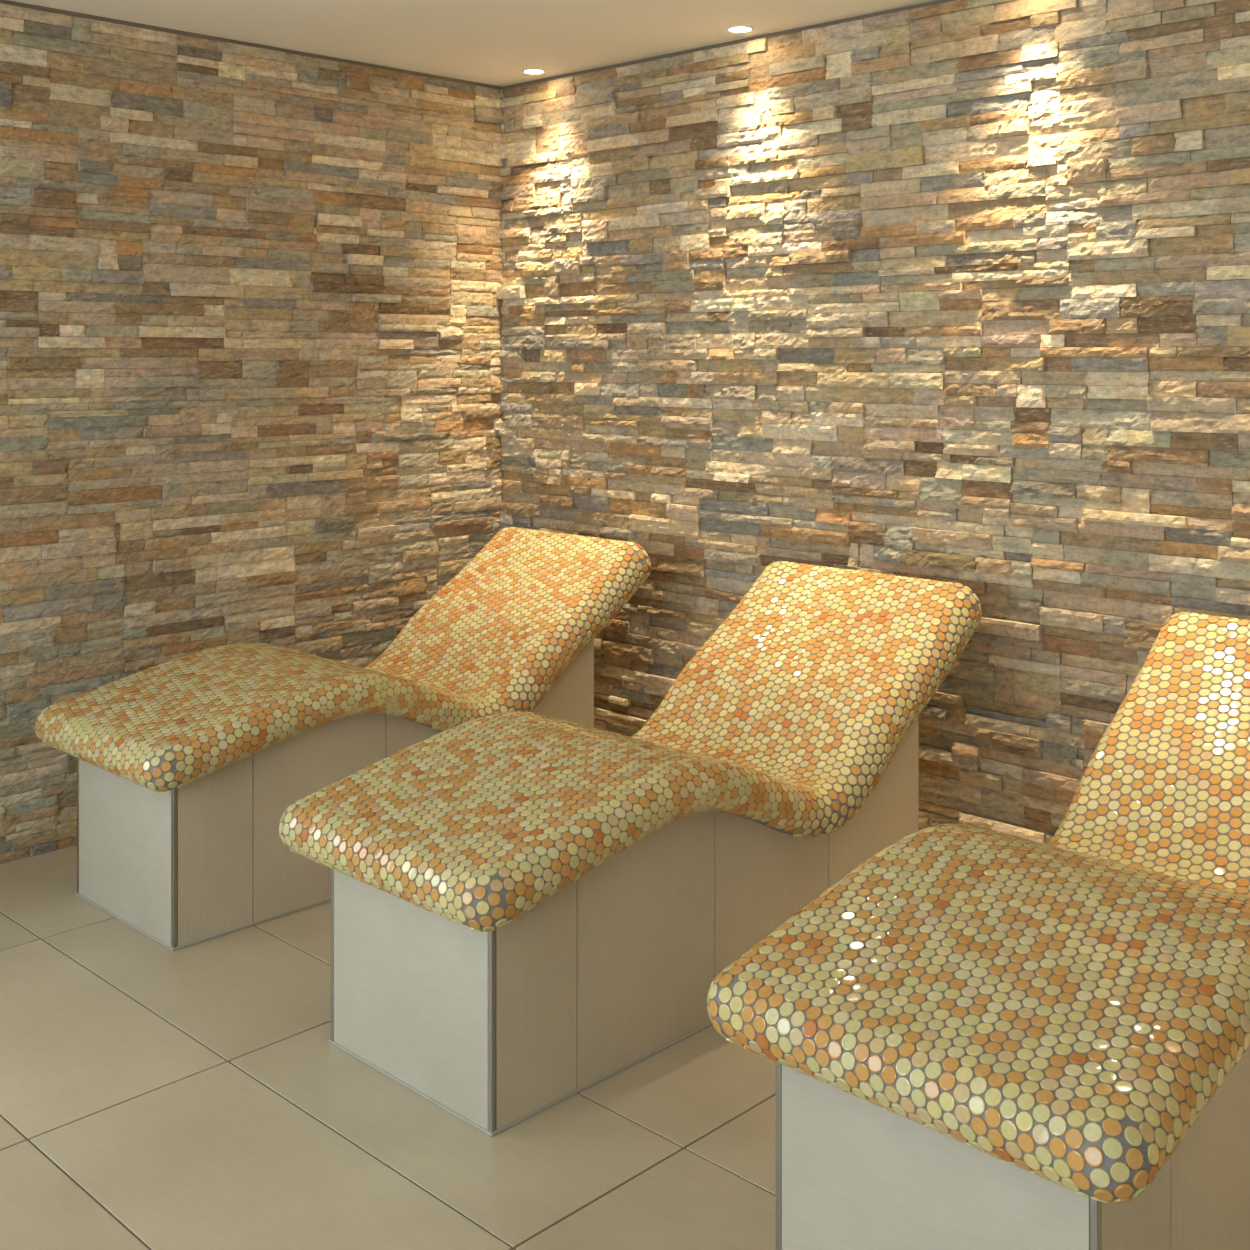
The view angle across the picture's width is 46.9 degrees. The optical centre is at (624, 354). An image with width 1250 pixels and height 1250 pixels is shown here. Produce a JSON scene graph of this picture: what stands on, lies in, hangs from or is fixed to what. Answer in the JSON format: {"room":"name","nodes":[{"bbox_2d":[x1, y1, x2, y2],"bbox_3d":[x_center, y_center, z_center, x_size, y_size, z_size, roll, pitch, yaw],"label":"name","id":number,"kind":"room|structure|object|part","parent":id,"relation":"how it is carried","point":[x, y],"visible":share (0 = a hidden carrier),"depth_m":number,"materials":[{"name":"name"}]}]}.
{"room":"spa","nodes":[
{"label":"spa","id":0,"kind":"room"},
{"bbox_2d":[0,0,503,863],"bbox_3d":[-1.373,0.268,4.598,0.147,2.565,2.740,0,0,44],"label":"wall","id":1,"kind":"structure","parent":0,"point":[251,370],"depth_m":4.59,"materials":[{"name":"stone"}]},
{"bbox_2d":[0,845,775,1249],"bbox_3d":[-0.065,1.510,1.291,6.640,0.120,5.640,0,0,44],"label":"floor","id":2,"kind":"structure","parent":0,"point":[153,1096],"depth_m":2.71,"materials":[{"name":"tile"}]},
{"bbox_2d":[35,527,650,950],"bbox_3d":[-0.747,1.023,4.245,0.703,0.853,1.738,0,0,44],"label":"lounger","id":3,"kind":"object","parent":2,"relation":"on","point":[189,767],"visible":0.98,"depth_m":3.81,"materials":[{"name":"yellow tile"}]},
{"bbox_3d":[-1.466,1.220,3.876,0.011,0.455,0.011,0,0,44],"label":"corner trim","id":4,"kind":"part","parent":3,"relation":"part of","materials":[{"name":"silver metal"}]},
{"bbox_3d":[-1.282,1.222,3.698,0.500,0.451,0.012,0,0,44],"label":"panel","id":5,"kind":"part","parent":3,"relation":"part of","materials":[{"name":"laminate"}]},
{"bbox_3d":[-1.100,1.220,3.518,0.011,0.455,0.011,0,0,44],"label":"corner trim","id":6,"kind":"part","parent":3,"relation":"part of","materials":[{"name":"silver metal"}]},
{"bbox_3d":[-0.601,1.109,4.033,0.016,0.678,1.422,0,0,44],"label":"panel","id":7,"kind":"part","parent":3,"relation":"part of","materials":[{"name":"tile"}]},
{"bbox_3d":[-0.665,1.009,4.329,0.702,0.207,0.432,0,0,44],"label":"seat","id":8,"kind":"part","parent":3,"relation":"part of","materials":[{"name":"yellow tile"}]},
{"bbox_3d":[-0.354,0.833,4.647,0.702,0.472,0.615,0,0,44],"label":"backrest","id":9,"kind":"part","parent":3,"relation":"part of","materials":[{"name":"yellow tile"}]},
{"bbox_2d":[279,561,981,1136],"bbox_3d":[0.105,1.023,3.413,0.703,0.853,1.738,0,0,44],"label":"lounger","id":10,"kind":"object","parent":2,"relation":"on","point":[529,909],"visible":0.99,"depth_m":3.01,"materials":[{"name":"tile"}]},
{"bbox_3d":[-0.614,1.220,3.043,0.011,0.455,0.011,0,0,44],"label":"corner trim","id":11,"kind":"part","parent":10,"relation":"part of","materials":[{"name":"silver metal"}]},
{"bbox_3d":[-0.430,1.222,2.865,0.500,0.451,0.012,0,0,44],"label":"panel","id":12,"kind":"part","parent":10,"relation":"part of","materials":[{"name":"laminate"}]},
{"bbox_3d":[-0.248,1.220,2.685,0.011,0.455,0.011,0,0,44],"label":"corner trim","id":13,"kind":"part","parent":10,"relation":"part of","materials":[{"name":"silver metal"}]},
{"bbox_3d":[0.251,1.109,3.200,0.016,0.678,1.422,0,0,44],"label":"panel","id":14,"kind":"part","parent":10,"relation":"part of","materials":[{"name":"laminate"}]},
{"bbox_3d":[0.187,1.009,3.496,0.702,0.206,0.433,0,0,44],"label":"seat","id":15,"kind":"part","parent":10,"relation":"part of","materials":[{"name":"yellow tile"}]},
{"bbox_3d":[0.498,0.833,3.814,0.702,0.472,0.615,0,0,44],"label":"backrest","id":16,"kind":"part","parent":10,"relation":"part of","materials":[{"name":"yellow tile"}]},
{"bbox_2d":[707,612,1249,1249],"bbox_3d":[0.957,1.023,2.579,0.703,0.853,1.739,0,0,44],"label":"lounger","id":17,"kind":"object","parent":2,"relation":"on","point":[977,1038],"visible":1,"depth_m":2.11,"materials":[{"name":"tile"}]},
{"bbox_3d":[0.238,1.220,2.210,0.011,0.455,0.011,0,0,44],"label":"corner trim","id":18,"kind":"part","parent":17,"relation":"part of","materials":[{"name":"silver metal"}]},
{"bbox_3d":[0.422,1.222,2.032,0.500,0.451,0.012,0,0,44],"label":"panel","id":19,"kind":"part","parent":17,"relation":"part of","materials":[{"name":"laminate"}]},
{"bbox_3d":[0.604,1.220,1.852,0.011,0.455,0.011,0,0,44],"label":"corner trim","id":20,"kind":"part","parent":17,"relation":"part of","materials":[{"name":"silver metal"}]},
{"bbox_3d":[1.039,1.009,2.663,0.703,0.206,0.432,0,0,44],"label":"seat","id":21,"kind":"part","parent":17,"relation":"part of","materials":[{"name":"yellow tile"}]},
{"bbox_3d":[1.350,0.833,2.981,0.702,0.472,0.615,0,0,44],"label":"backrest","id":22,"kind":"part","parent":17,"relation":"part of","materials":[{"name":"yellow tile"}]},
{"bbox_3d":[1.103,1.109,2.367,0.016,0.678,1.422,0,0,44],"label":"panel","id":23,"kind":"part","parent":17,"relation":"part of","materials":[{"name":"laminate"}]},
{"bbox_2d":[9,0,936,86],"bbox_3d":[-0.065,-1.075,1.291,6.640,0.120,5.640,0,0,44],"label":"ceiling","id":24,"kind":"structure","parent":0,"point":[491,42],"depth_m":4.43,"materials":[{"name":"paint"}]},
{"bbox_2d":[522,69,545,73],"bbox_3d":[-0.326,-1.013,5.154,0.086,0.005,0.086,0,0,44],"label":"recessed light","id":25,"kind":"object","parent":24,"relation":"in","point":[526,71],"visible":1,"depth_m":5.14,"materials":[{"name":"white glass"}]},
{"bbox_2d":[727,26,753,32],"bbox_3d":[0.359,-1.013,4.485,0.086,0.005,0.086,0,0,44],"label":"recessed light","id":26,"kind":"object","parent":24,"relation":"in","point":[735,29],"visible":1,"depth_m":4.48,"materials":[{"name":"white glass"}]},
{"bbox_2d":[496,0,1249,843],"bbox_3d":[1.808,0.268,3.293,6.520,2.565,0.159,0,0,44],"label":"wall","id":27,"kind":"structure","parent":0,"point":[955,291],"depth_m":4.14,"materials":[{"name":"stone"}]}
]}

